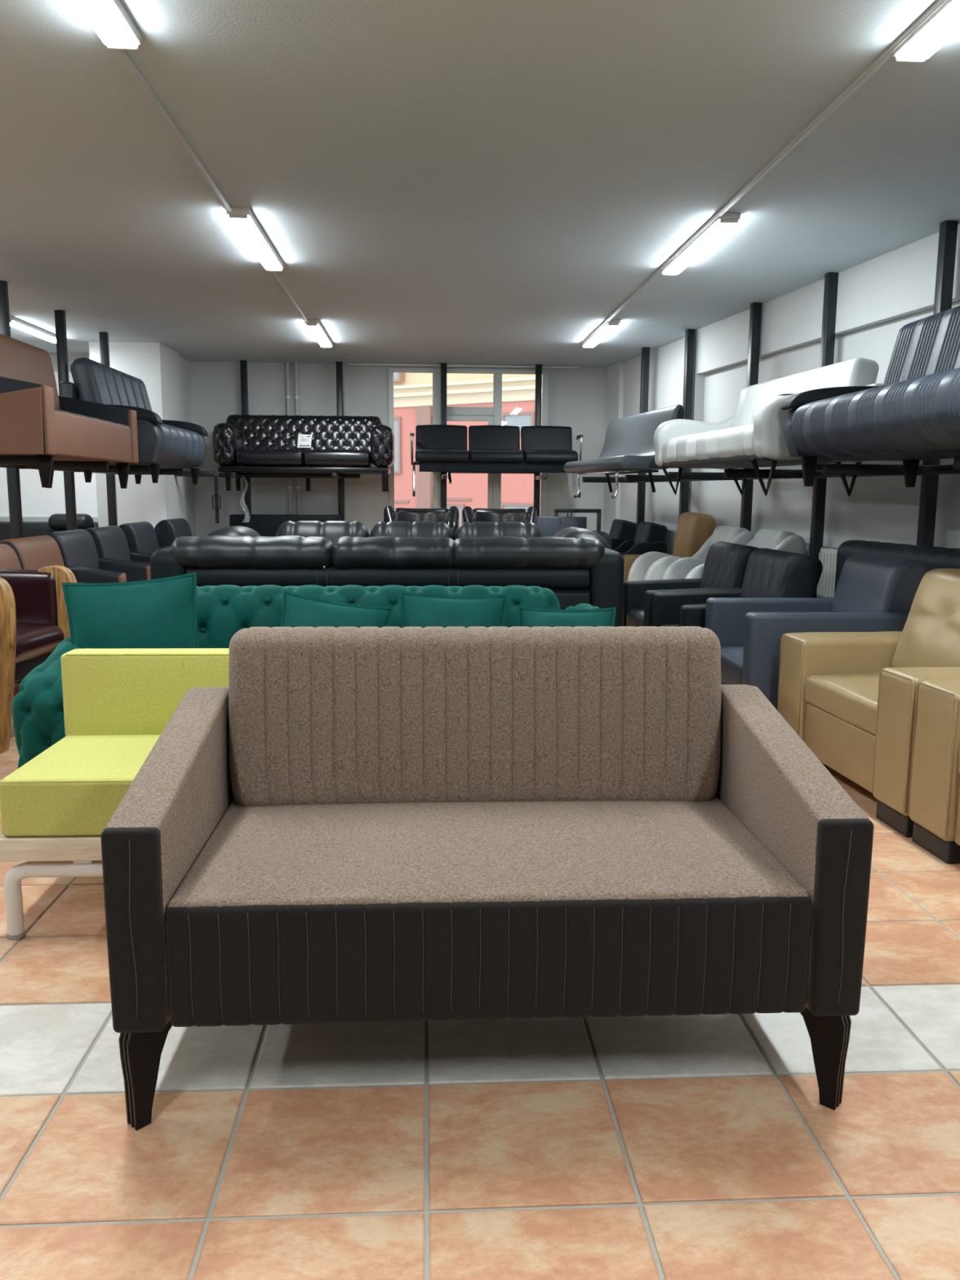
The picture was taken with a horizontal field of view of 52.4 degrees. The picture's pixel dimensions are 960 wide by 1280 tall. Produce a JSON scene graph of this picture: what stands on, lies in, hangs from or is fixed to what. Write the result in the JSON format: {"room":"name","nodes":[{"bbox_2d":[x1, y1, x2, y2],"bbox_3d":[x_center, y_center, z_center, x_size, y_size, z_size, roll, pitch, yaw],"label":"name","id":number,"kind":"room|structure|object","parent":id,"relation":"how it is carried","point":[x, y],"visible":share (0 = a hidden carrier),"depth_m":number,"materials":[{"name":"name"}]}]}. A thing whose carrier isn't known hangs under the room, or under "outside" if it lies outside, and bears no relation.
{"room":"store","nodes":[
{"label":"store","id":0,"kind":"room"},
{"bbox_2d":[48,353,89,366],"bbox_3d":[-5.390,-1.857,11.067,2.670,2.700,0.200,0,9,-3],"label":"wall","id":1,"kind":"structure","parent":0,"point":[71,357],"depth_m":10.82,"materials":[{"name":"paint"}]},
{"bbox_2d":[0,366,97,521],"bbox_3d":[-5.178,-2.191,10.942,2.080,1.720,0.030,0,9,-3],"label":"window","id":2,"kind":"structure","parent":1,"relation":"in","point":[38,503],"depth_m":11.05,"materials":[{"name":"white"}]},
{"bbox_2d":[88,342,195,536],"bbox_3d":[-3.691,-1.831,10.963,0.710,2.700,1.600,0,9,-3],"label":"wall column","id":3,"kind":"structure","parent":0,"point":[165,374],"depth_m":10.22,"materials":[{"name":"paint"}]},
{"bbox_2d":[189,361,607,537],"bbox_3d":[-0.742,-1.948,11.870,5.360,2.700,0.200,0,9,-3],"label":"wall","id":4,"kind":"structure","parent":0,"point":[577,397],"depth_m":11.68,"materials":[{"name":"paint"}]},
{"bbox_2d":[284,361,293,514],"bbox_3d":[-2.267,-1.923,11.636,0.062,2.700,0.062,0,9,-3],"label":"riser pipe","id":5,"kind":"object","parent":4,"relation":"attached to","point":[290,486],"visible":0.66,"depth_m":11.49,"materials":[{"name":"grey metal"}]},
{"bbox_2d":[293,362,301,515],"bbox_3d":[-2.167,-1.923,11.642,0.062,2.700,0.062,0,9,-3],"label":"riser pipe","id":6,"kind":"object","parent":4,"relation":"attached to","point":[296,397],"visible":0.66,"depth_m":11.50,"materials":[{"name":"grey metal"}]},
{"bbox_2d":[346,362,579,516],"bbox_3d":[-0.205,-2.078,11.753,2.750,2.400,0.160,0,9,-3],"label":"window","id":7,"kind":"structure","parent":4,"relation":"in","point":[493,415],"depth_m":11.65,"materials":[{"name":"white"}]},
{"bbox_2d":[0,0,959,367],"bbox_3d":[-0.829,-2.071,3.135,11.100,0.150,17.300,0,9,-3],"label":"ceiling","id":8,"kind":"structure","parent":0,"point":[450,182],"depth_m":4.51,"materials":[{"name":"paint"}]},
{"bbox_2d":[9,315,56,343],"bbox_3d":[-4.178,-2.895,9.129,0.118,0.052,1.250,0,9,-3],"label":"batten","id":9,"kind":"object","parent":8,"relation":"attached to","point":[15,322],"visible":0.66,"depth_m":9.01,"materials":[{"name":"white plastic"}]},
{"bbox_2d":[73,0,141,50],"bbox_3d":[-1.150,-1.891,2.607,0.118,0.052,1.280,0,9,-3],"label":"batten","id":10,"kind":"object","parent":8,"relation":"attached to","point":[110,20],"visible":1,"depth_m":3.07,"materials":[{"name":"white plastic"}]},
{"bbox_2d":[113,49,307,321],"bbox_3d":[-1.177,-1.859,2.287,0.026,0.022,14.900,0,9,-3],"label":"cable trunking","id":11,"kind":"object","parent":8,"relation":"attached to","point":[123,56],"visible":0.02,"depth_m":4.11,"materials":[{"name":"grey plastic"}]},
{"bbox_2d":[226,207,283,271],"bbox_3d":[-1.330,-2.381,5.846,0.118,0.052,1.280,0,9,-3],"label":"batten","id":12,"kind":"object","parent":8,"relation":"attached to","point":[242,219],"visible":1,"depth_m":5.66,"materials":[{"name":"white plastic"}]},
{"bbox_2d":[305,319,332,347],"bbox_3d":[-1.520,-2.895,9.242,0.118,0.052,1.320,0,9,-3],"label":"batten","id":13,"kind":"object","parent":8,"relation":"attached to","point":[315,327],"visible":0.98,"depth_m":9.04,"materials":[{"name":"white plastic"}]},
{"bbox_2d":[582,319,620,347],"bbox_3d":[1.125,-2.862,9.141,0.118,0.052,1.340,0,9,-3],"label":"batten","id":14,"kind":"object","parent":8,"relation":"attached to","point":[612,324],"visible":1,"depth_m":8.93,"materials":[{"name":"white plastic"}]},
{"bbox_2d":[661,212,740,275],"bbox_3d":[1.307,-2.369,5.883,0.118,0.052,1.300,0,9,-3],"label":"batten","id":15,"kind":"object","parent":8,"relation":"attached to","point":[723,224],"visible":1,"depth_m":5.69,"materials":[{"name":"white plastic"}]},
{"bbox_2d":[582,0,947,344],"bbox_3d":[1.444,-1.863,2.432,0.026,0.022,14.900,0,9,-3],"label":"cable trunking","id":16,"kind":"object","parent":8,"relation":"attached to","point":[886,55],"visible":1,"depth_m":4.02,"materials":[{"name":"grey plastic"}]},
{"bbox_2d":[892,0,959,62],"bbox_3d":[1.487,-1.880,2.650,0.118,0.052,1.310,0,9,-3],"label":"batten","id":17,"kind":"object","parent":8,"relation":"attached to","point":[944,24],"visible":1,"depth_m":3.12,"materials":[{"name":"white plastic"}]},
{"bbox_2d":[0,684,959,1279],"bbox_3d":[-0.847,0.732,3.558,11.100,0.121,17.300,0,9,-3],"label":"floor","id":18,"kind":"structure","parent":0,"point":[673,1147],"depth_m":1.84,"materials":[{"name":"tile"}]},
{"bbox_2d":[0,543,22,684],"bbox_3d":[-2.725,-0.115,5.766,0.635,0.871,0.800,0,9,-3],"label":"armchair","id":19,"kind":"object","parent":18,"relation":"on","point":[9,559],"visible":0.13,"depth_m":5.91,"materials":[{"name":"leather"}]},
{"bbox_2d":[0,565,77,754],"bbox_3d":[-2.425,0.059,4.771,0.658,0.884,0.700,1,9,3],"label":"armchair","id":20,"kind":"object","parent":18,"relation":"on","point":[34,620],"visible":0.88,"depth_m":4.84,"materials":[{"name":"wood"}]},
{"bbox_2d":[15,622,64,663],"bbox_3d":[-2.406,0.019,4.763,0.540,0.180,0.540,1,9,3],"label":"seat cushion","id":21,"kind":"object","parent":20,"relation":"on","point":[35,642],"depth_m":4.77,"materials":[{"name":"brown leather"}]},
{"bbox_2d":[0,513,97,541],"bbox_3d":[-5.239,-0.851,10.270,2.320,0.950,0.910,0,9,-3],"label":"sofa","id":22,"kind":"object","parent":18,"relation":"on","point":[56,522],"visible":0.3,"depth_m":10.47,"materials":[{"name":"black leather"}]},
{"bbox_2d":[0,535,125,582],"bbox_3d":[-2.844,-0.254,6.630,0.635,0.886,0.800,0,9,-3],"label":"armchair","id":23,"kind":"object","parent":18,"relation":"on","point":[33,553],"visible":0.12,"depth_m":6.64,"materials":[{"name":"leather"}]},
{"bbox_2d":[44,528,150,582],"bbox_3d":[-2.930,-0.385,7.466,0.635,0.896,0.800,0,9,-3],"label":"armchair","id":24,"kind":"object","parent":18,"relation":"on","point":[77,548],"visible":0.27,"depth_m":7.51,"materials":[{"name":"leather"}]},
{"bbox_2d":[0,280,214,538],"bbox_3d":[-3.201,-1.435,8.366,0.860,2.700,4.550,0,9,-3],"label":"rack","id":25,"kind":"object","parent":18,"relation":"on","point":[13,464],"visible":0.57,"depth_m":8.24,"materials":[{"name":"black metal"}]},
{"bbox_2d":[0,333,138,488],"bbox_3d":[-3.047,-1.597,6.831,0.725,1.050,1.918,0,9,-3],"label":"sofa","id":26,"kind":"object","parent":25,"relation":"on","point":[47,425],"visible":0.98,"depth_m":6.58,"materials":[{"name":"leather"}]},
{"bbox_2d":[54,408,127,426],"bbox_3d":[-3.011,-1.551,6.840,0.610,0.050,1.616,0,9,-3],"label":"seat cushion","id":27,"kind":"object","parent":26,"relation":"on","point":[60,415],"depth_m":6.65,"materials":[{"name":"brown leather"}]},
{"bbox_2d":[58,357,208,484],"bbox_3d":[-3.109,-1.958,8.951,0.810,1.030,1.878,0,9,-3],"label":"sofa","id":28,"kind":"object","parent":25,"relation":"on","point":[162,443],"visible":0.62,"depth_m":8.35,"materials":[{"name":"leather"}]},
{"bbox_2d":[0,648,228,940],"bbox_3d":[-0.661,0.415,2.901,1.273,0.705,0.616,0,9,-3],"label":"bench sofa","id":29,"kind":"object","parent":18,"relation":"on","point":[55,808],"visible":0.34,"depth_m":2.75,"materials":[{"name":"fabric"}]},
{"bbox_2d":[0,734,159,836],"bbox_3d":[-0.659,0.407,2.858,1.250,0.174,0.520,0,9,-3],"label":"seat cushion","id":30,"kind":"object","parent":29,"relation":"on","point":[73,788],"depth_m":2.58,"materials":[{"name":"fabric"}]},
{"bbox_2d":[84,525,151,565],"bbox_3d":[-2.988,-0.514,8.315,0.635,0.896,0.800,0,9,-3],"label":"armchair","id":31,"kind":"object","parent":18,"relation":"on","point":[111,543],"visible":0.14,"depth_m":8.19,"materials":[{"name":"leather"}]},
{"bbox_2d":[118,521,165,555],"bbox_3d":[-3.028,-0.655,9.213,0.635,0.906,0.800,0,9,-3],"label":"armchair","id":32,"kind":"object","parent":18,"relation":"on","point":[141,536],"visible":0.06,"depth_m":8.97,"materials":[{"name":"leather"}]},
{"bbox_2d":[154,518,191,547],"bbox_3d":[-2.945,-0.788,10.069,0.635,0.916,0.800,0,9,-3],"label":"armchair","id":33,"kind":"object","parent":18,"relation":"on","point":[167,531],"visible":0.2,"depth_m":9.68,"materials":[{"name":"leather"}]},
{"bbox_2d":[229,514,340,536],"bbox_3d":[-2.237,-0.940,11.037,1.360,0.935,0.800,0,9,-3],"label":"sofa","id":34,"kind":"object","parent":18,"relation":"on","point":[266,525],"visible":0.08,"depth_m":11.19,"materials":[{"name":"black leather"}]},
{"bbox_2d":[218,360,359,520],"bbox_3d":[-2.174,-1.849,11.149,1.600,2.700,0.945,0,9,-3],"label":"rack","id":35,"kind":"object","parent":18,"relation":"on","point":[243,363],"visible":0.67,"depth_m":11.35,"materials":[{"name":"black metal"}]},
{"bbox_2d":[212,414,395,491],"bbox_3d":[-1.964,-2.120,11.044,1.972,0.860,0.746,0,9,-3],"label":"chesterfield","id":36,"kind":"object","parent":35,"relation":"on","point":[245,443],"visible":0.98,"depth_m":10.79,"materials":[{"name":"black leather"}]},
{"bbox_2d":[212,475,221,523],"bbox_3d":[-2.902,-1.549,10.738,0.095,0.520,0.021,0,9,-3],"label":"strap","id":37,"kind":"object","parent":36,"relation":"hanging from","point":[216,495],"visible":1,"depth_m":10.74,"materials":[{"name":"black plastic"}]},
{"bbox_2d":[235,448,306,466],"bbox_3d":[-2.327,-2.045,10.966,0.731,0.210,0.580,0,9,-3],"label":"seat cushion","id":38,"kind":"object","parent":36,"relation":"on","point":[244,456],"depth_m":10.69,"materials":[{"name":"black leather"}]},
{"bbox_2d":[297,434,311,449],"bbox_3d":[-1.969,-2.224,10.940,0.160,0.176,0.064,0,9,-5],"label":"price sign","id":39,"kind":"object","parent":36,"relation":"on","point":[304,440],"visible":0.98,"depth_m":10.94,"materials":[{"name":"white paper"}]},
{"bbox_2d":[303,448,372,466],"bbox_3d":[-1.593,-2.046,11.007,0.731,0.210,0.580,0,9,-3],"label":"seat cushion","id":40,"kind":"object","parent":36,"relation":"on","point":[313,457],"depth_m":10.73,"materials":[{"name":"black leather"}]},
{"bbox_2d":[12,584,614,768],"bbox_3d":[-0.525,0.214,3.879,2.265,0.812,0.990,0,9,-3],"label":"tufted sofa","id":41,"kind":"object","parent":18,"relation":"on","point":[222,611],"visible":0.11,"depth_m":4.01,"materials":[{"name":"green fabric"}]},
{"bbox_2d":[62,572,199,648],"bbox_3d":[-1.322,0.006,3.743,0.511,0.521,0.225,-3,9,-19],"label":"throw cushion","id":42,"kind":"object","parent":41,"relation":"on","point":[162,612],"visible":0.57,"depth_m":3.69,"materials":[{"name":"green fabric"}]},
{"bbox_2d":[280,590,393,627],"bbox_3d":[-0.592,0.052,3.843,0.512,0.491,0.198,-1,9,-8],"label":"throw cushion","id":43,"kind":"object","parent":41,"relation":"on","point":[298,610],"visible":0.39,"depth_m":3.83,"materials":[{"name":"green fabric"}]},
{"bbox_2d":[399,590,507,627],"bbox_3d":[-0.111,0.025,3.855,0.451,0.432,0.212,0,9,-5],"label":"throw cushion","id":44,"kind":"object","parent":41,"relation":"on","point":[417,609],"visible":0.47,"depth_m":3.83,"materials":[{"name":"green fabric"}]},
{"bbox_2d":[518,605,616,627],"bbox_3d":[0.336,0.062,3.861,0.392,0.389,0.213,2,9,9],"label":"throw cushion","id":45,"kind":"object","parent":41,"relation":"on","point":[530,617],"visible":0.27,"depth_m":3.84,"materials":[{"name":"green fabric"}]},
{"bbox_2d":[150,535,624,626],"bbox_3d":[-0.456,-0.068,5.152,2.270,0.991,0.957,0,9,-3],"label":"leather sofa","id":46,"kind":"object","parent":18,"relation":"on","point":[581,570],"visible":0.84,"depth_m":4.65,"materials":[{"name":"black leather"}]},
{"bbox_2d":[205,520,611,549],"bbox_3d":[-0.509,-0.319,6.798,2.827,0.996,0.975,0,9,-3],"label":"leather sofa","id":47,"kind":"object","parent":18,"relation":"on","point":[332,531],"visible":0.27,"depth_m":6.88,"materials":[{"name":"leather"}]},
{"bbox_2d":[205,525,261,537],"bbox_3d":[-1.714,-0.586,6.725,0.416,0.388,0.715,-10,9,-2],"label":"pillow","id":48,"kind":"object","parent":47,"relation":"on","point":[234,531],"depth_m":6.47,"materials":[{"name":"black leather"}]},
{"bbox_2d":[275,520,369,543],"bbox_3d":[-1.119,-0.558,6.964,0.660,0.580,0.299,0,1,-3],"label":"cushion","id":49,"kind":"object","parent":47,"relation":"on","point":[332,531],"depth_m":6.85,"materials":[{"name":"black leather"}]},
{"bbox_2d":[369,521,453,540],"bbox_3d":[-0.490,-0.559,6.999,0.600,0.580,0.299,0,1,-3],"label":"cushion","id":50,"kind":"object","parent":47,"relation":"on","point":[392,529],"depth_m":6.88,"materials":[{"name":"black leather"}]},
{"bbox_2d":[453,521,542,540],"bbox_3d":[0.130,-0.560,7.033,0.640,0.580,0.299,0,1,-3],"label":"cushion","id":51,"kind":"object","parent":47,"relation":"on","point":[477,530],"depth_m":6.92,"materials":[{"name":"black leather"}]},
{"bbox_2d":[551,527,611,549],"bbox_3d":[0.690,-0.592,6.858,0.425,0.393,0.694,10,8,-5],"label":"pillow","id":52,"kind":"object","parent":47,"relation":"on","point":[568,532],"depth_m":6.59,"materials":[{"name":"black leather"}]},
{"bbox_2d":[383,505,459,537],"bbox_3d":[-0.546,-0.725,9.227,0.725,1.073,0.636,0,9,-5],"label":"tub chair","id":53,"kind":"object","parent":18,"relation":"on","point":[451,517],"visible":0.27,"depth_m":9.29,"materials":[{"name":"black leather"}]},
{"bbox_2d":[100,626,874,1130],"bbox_3d":[0.008,0.444,2.167,1.420,0.876,0.754,0,9,-3],"label":"loveseat","id":54,"kind":"object","parent":18,"relation":"on","point":[372,824],"visible":1,"depth_m":1.97,"materials":[{"name":"brown fabric"}]},
{"bbox_2d":[167,795,809,908],"bbox_3d":[0.010,0.444,2.134,1.208,0.050,0.640,0,9,-3],"label":"seat cushion","id":55,"kind":"object","parent":54,"relation":"on","point":[289,851],"depth_m":2.00,"materials":[{"name":"brown fabric"}]},
{"bbox_2d":[440,363,546,516],"bbox_3d":[0.145,-1.858,11.312,1.270,2.700,0.875,0,9,-3],"label":"rack","id":56,"kind":"object","parent":18,"relation":"on","point":[537,477],"visible":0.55,"depth_m":11.54,"materials":[{"name":"black metal"}]},
{"bbox_2d":[409,424,582,497],"bbox_3d":[0.178,-2.057,11.168,1.945,0.827,0.617,0,9,-3],"label":"sofa","id":57,"kind":"object","parent":56,"relation":"attached to","point":[438,447],"visible":0.95,"depth_m":11.12,"materials":[{"name":"black leather"}]},
{"bbox_2d":[462,506,537,524],"bbox_3d":[0.189,-0.726,9.268,0.725,1.073,0.636,0,9,-1],"label":"tub chair","id":58,"kind":"object","parent":18,"relation":"on","point":[496,515],"visible":0.21,"depth_m":9.33,"materials":[{"name":"black leather"}]},
{"bbox_2d":[537,516,586,537],"bbox_3d":[0.816,-0.750,9.811,0.560,0.966,0.426,0,9,-3],"label":"bench","id":59,"kind":"object","parent":18,"relation":"on","point":[548,526],"visible":0.17,"depth_m":9.90,"materials":[{"name":"leather"}]},
{"bbox_2d":[554,508,601,531],"bbox_3d":[1.130,-1.013,11.368,0.545,1.025,0.060,0,9,-3],"label":"frame","id":60,"kind":"object","parent":18,"relation":"on","point":[598,511],"visible":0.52,"depth_m":11.28,"materials":[{"name":"black metal"}]},
{"bbox_2d":[593,530,611,548],"bbox_3d":[0.966,-0.610,9.280,0.500,0.850,0.500,0,9,-3],"label":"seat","id":61,"kind":"object","parent":18,"relation":"on","point":[606,536],"visible":0.16,"depth_m":9.02,"materials":[{"name":"black leather"}]},
{"bbox_2d":[608,519,635,549],"bbox_3d":[1.340,-0.881,10.861,0.722,0.918,0.680,0,9,-3],"label":"lounge chair","id":62,"kind":"object","parent":18,"relation":"on","point":[621,531],"visible":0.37,"depth_m":10.59,"materials":[{"name":"leather"}]},
{"bbox_2d":[611,521,666,555],"bbox_3d":[1.498,-0.750,9.998,0.722,0.918,0.680,0,9,-3],"label":"lounge chair","id":63,"kind":"object","parent":18,"relation":"on","point":[650,536],"visible":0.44,"depth_m":9.72,"materials":[{"name":"leather"}]},
{"bbox_2d":[622,511,715,582],"bbox_3d":[1.721,-0.630,8.813,0.775,1.039,0.730,0,9,-3],"label":"chair","id":64,"kind":"object","parent":18,"relation":"on","point":[693,529],"visible":0.31,"depth_m":8.55,"materials":[{"name":"leather"}]},
{"bbox_2d":[622,541,759,626],"bbox_3d":[1.456,-0.215,6.602,0.840,0.877,0.780,0,9,-3],"label":"armchair","id":65,"kind":"object","parent":18,"relation":"on","point":[726,562],"visible":0.34,"depth_m":6.61,"materials":[{"name":"leather"}]},
{"bbox_2d":[626,608,644,626],"bbox_3d":[1.363,-0.065,6.620,0.640,0.270,0.570,0,9,-3],"label":"seat cushion","id":66,"kind":"object","parent":65,"relation":"on","point":[634,617],"depth_m":6.66,"materials":[{"name":"black leather"}]},
{"bbox_2d":[627,525,755,581],"bbox_3d":[1.727,-0.471,8.098,0.913,0.942,0.700,0,9,-3],"label":"shell chair","id":67,"kind":"object","parent":18,"relation":"on","point":[649,566],"visible":0.22,"depth_m":8.08,"materials":[{"name":"white leather"}]},
{"bbox_2d":[662,528,805,579],"bbox_3d":[1.872,-0.360,7.373,0.913,0.942,0.700,0,9,-3],"label":"shell chair","id":68,"kind":"object","parent":18,"relation":"on","point":[783,540],"visible":0.24,"depth_m":7.25,"materials":[{"name":"white leather"}]},
{"bbox_2d":[651,547,822,627],"bbox_3d":[1.521,-0.093,5.799,0.840,0.877,0.780,0,9,-3],"label":"armchair","id":69,"kind":"object","parent":18,"relation":"on","point":[769,572],"visible":0.42,"depth_m":5.67,"materials":[{"name":"black leather"}]},
{"bbox_2d":[660,624,679,626],"bbox_3d":[1.428,0.057,5.816,0.640,0.270,0.570,0,9,-3],"label":"seat cushion","id":70,"kind":"object","parent":69,"relation":"on","point":[678,625],"depth_m":5.99,"materials":[{"name":"black leather"}]},
{"bbox_2d":[582,220,959,597],"bbox_3d":[1.974,-1.240,7.296,0.826,2.700,6.230,-1,9,-10],"label":"rack","id":71,"kind":"object","parent":18,"relation":"on","point":[930,470],"visible":0.51,"depth_m":6.77,"materials":[{"name":"black metal"}]},
{"bbox_2d":[564,404,684,498],"bbox_3d":[1.293,-1.726,9.132,0.563,0.791,1.904,-1,9,-10],"label":"sofa","id":72,"kind":"object","parent":71,"relation":"on","point":[628,443],"visible":0.87,"depth_m":8.89,"materials":[{"name":"leather"}]},
{"bbox_2d":[653,357,883,496],"bbox_3d":[1.828,-1.364,6.481,0.781,0.799,2.000,-1,9,-8],"label":"sofa","id":73,"kind":"object","parent":71,"relation":"on","point":[753,437],"visible":0.74,"depth_m":6.12,"materials":[{"name":"white leather"}]},
{"bbox_2d":[780,305,959,487],"bbox_3d":[2.116,-1.122,4.343,0.810,0.860,2.138,0,9,-3],"label":"sofa","id":74,"kind":"object","parent":71,"relation":"on","point":[913,417],"visible":1,"depth_m":4.61,"materials":[{"name":"leather"}]},
{"bbox_2d":[705,553,928,709],"bbox_3d":[1.707,0.022,4.976,0.930,0.896,0.770,0,9,-3],"label":"armchair","id":75,"kind":"object","parent":18,"relation":"on","point":[873,593],"visible":0.37,"depth_m":4.67,"materials":[{"name":"leather"}]},
{"bbox_2d":[720,645,743,684],"bbox_3d":[1.614,0.158,4.991,0.730,0.220,0.530,0,9,-3],"label":"seat cushion","id":76,"kind":"object","parent":75,"relation":"on","point":[731,656],"depth_m":4.93,"materials":[{"name":"leather"}]},
{"bbox_2d":[805,544,838,597],"bbox_3d":[2.426,-0.256,7.034,0.071,0.838,0.620,-1,9,-11],"label":"radiator","id":77,"kind":"object","parent":18,"relation":"on","point":[827,555],"visible":0.32,"depth_m":6.83,"materials":[{"name":"white metal"}]},
{"bbox_2d":[805,544,838,549],"bbox_3d":[2.433,-0.667,6.981,0.050,0.008,0.585,-1,9,-11],"label":"grille","id":78,"kind":"object","parent":77,"relation":"attached to","point":[807,546],"depth_m":6.87,"materials":[{"name":"grey metal"}]},
{"bbox_2d":[777,568,959,837],"bbox_3d":[1.863,0.171,3.977,0.868,0.900,1.127,-1,9,-6],"label":"armchair","id":79,"kind":"object","parent":18,"relation":"on","point":[850,697],"visible":0.74,"depth_m":3.97,"materials":[{"name":"beige leather"}]},
{"bbox_2d":[804,672,879,734],"bbox_3d":[1.768,0.256,3.978,0.644,0.159,0.650,-1,9,-6],"label":"seat cushion","id":80,"kind":"object","parent":79,"relation":"on","point":[848,701],"depth_m":3.97,"materials":[{"name":"beige leather"}]},
{"bbox_2d":[892,568,959,667],"bbox_3d":[1.992,-0.013,3.963,0.340,0.525,0.647,15,7,-8],"label":"cushion","id":81,"kind":"object","parent":79,"relation":"on","point":[930,637],"depth_m":3.99,"materials":[{"name":"beige leather"}]},
{"bbox_2d":[834,539,959,593],"bbox_3d":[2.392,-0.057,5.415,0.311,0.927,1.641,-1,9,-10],"label":"sofa","id":82,"kind":"object","parent":18,"relation":"on","point":[933,557],"visible":0.26,"depth_m":5.47,"materials":[{"name":"leather"}]},
{"bbox_2d":[907,679,959,863],"bbox_3d":[1.985,0.340,2.859,0.868,0.900,1.127,-1,9,-6],"label":"armchair","id":83,"kind":"object","parent":18,"relation":"on","point":[934,800],"visible":1,"depth_m":3.24,"materials":[{"name":"beige leather"}]},
{"bbox_2d":[619,300,959,554],"bbox_3d":[3.226,-0.670,3.573,0.198,2.700,17.270,-1,9,-10],"label":"wall","id":84,"kind":"structure","parent":0,"point":[880,508],"depth_m":7.46,"materials":[{"name":"paint"}]},
{"bbox_2d":[603,361,624,533],"bbox_3d":[1.591,-1.895,11.628,0.069,2.699,0.463,-1,9,-10],"label":"trim","id":85,"kind":"structure","parent":84,"relation":"attached to","point":[615,390],"depth_m":11.49,"materials":[{"name":"paint"}]},
{"bbox_2d":[688,328,704,512],"bbox_3d":[2.022,-1.534,9.250,0.104,2.699,0.215,-1,9,-10],"label":"post","id":86,"kind":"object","parent":84,"relation":"attached to","point":[698,379],"depth_m":9.06,"materials":[{"name":"metal"}]},
{"bbox_2d":[697,223,959,373],"bbox_3d":[3.360,-1.601,2.047,0.094,0.399,14.281,-1,9,-10],"label":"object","id":87,"kind":"structure","parent":84,"relation":"attached to","point":[900,282],"depth_m":6.55,"materials":[{"name":"glass"}]},
{"bbox_3d":[-2.018,-1.147,36.331,60.000,0.200,47.700,0,9,-3],"label":"pavement","id":88,"kind":"object","parent":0,"visible":0},
{"bbox_2d":[393,372,542,524],"bbox_3d":[0.040,-4.565,22.211,23.000,12.000,0.781,6,10,33],"label":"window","id":89,"kind":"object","parent":88,"relation":"on","point":[412,392],"visible":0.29,"depth_m":22.42,"materials":[{"name":"pink"}]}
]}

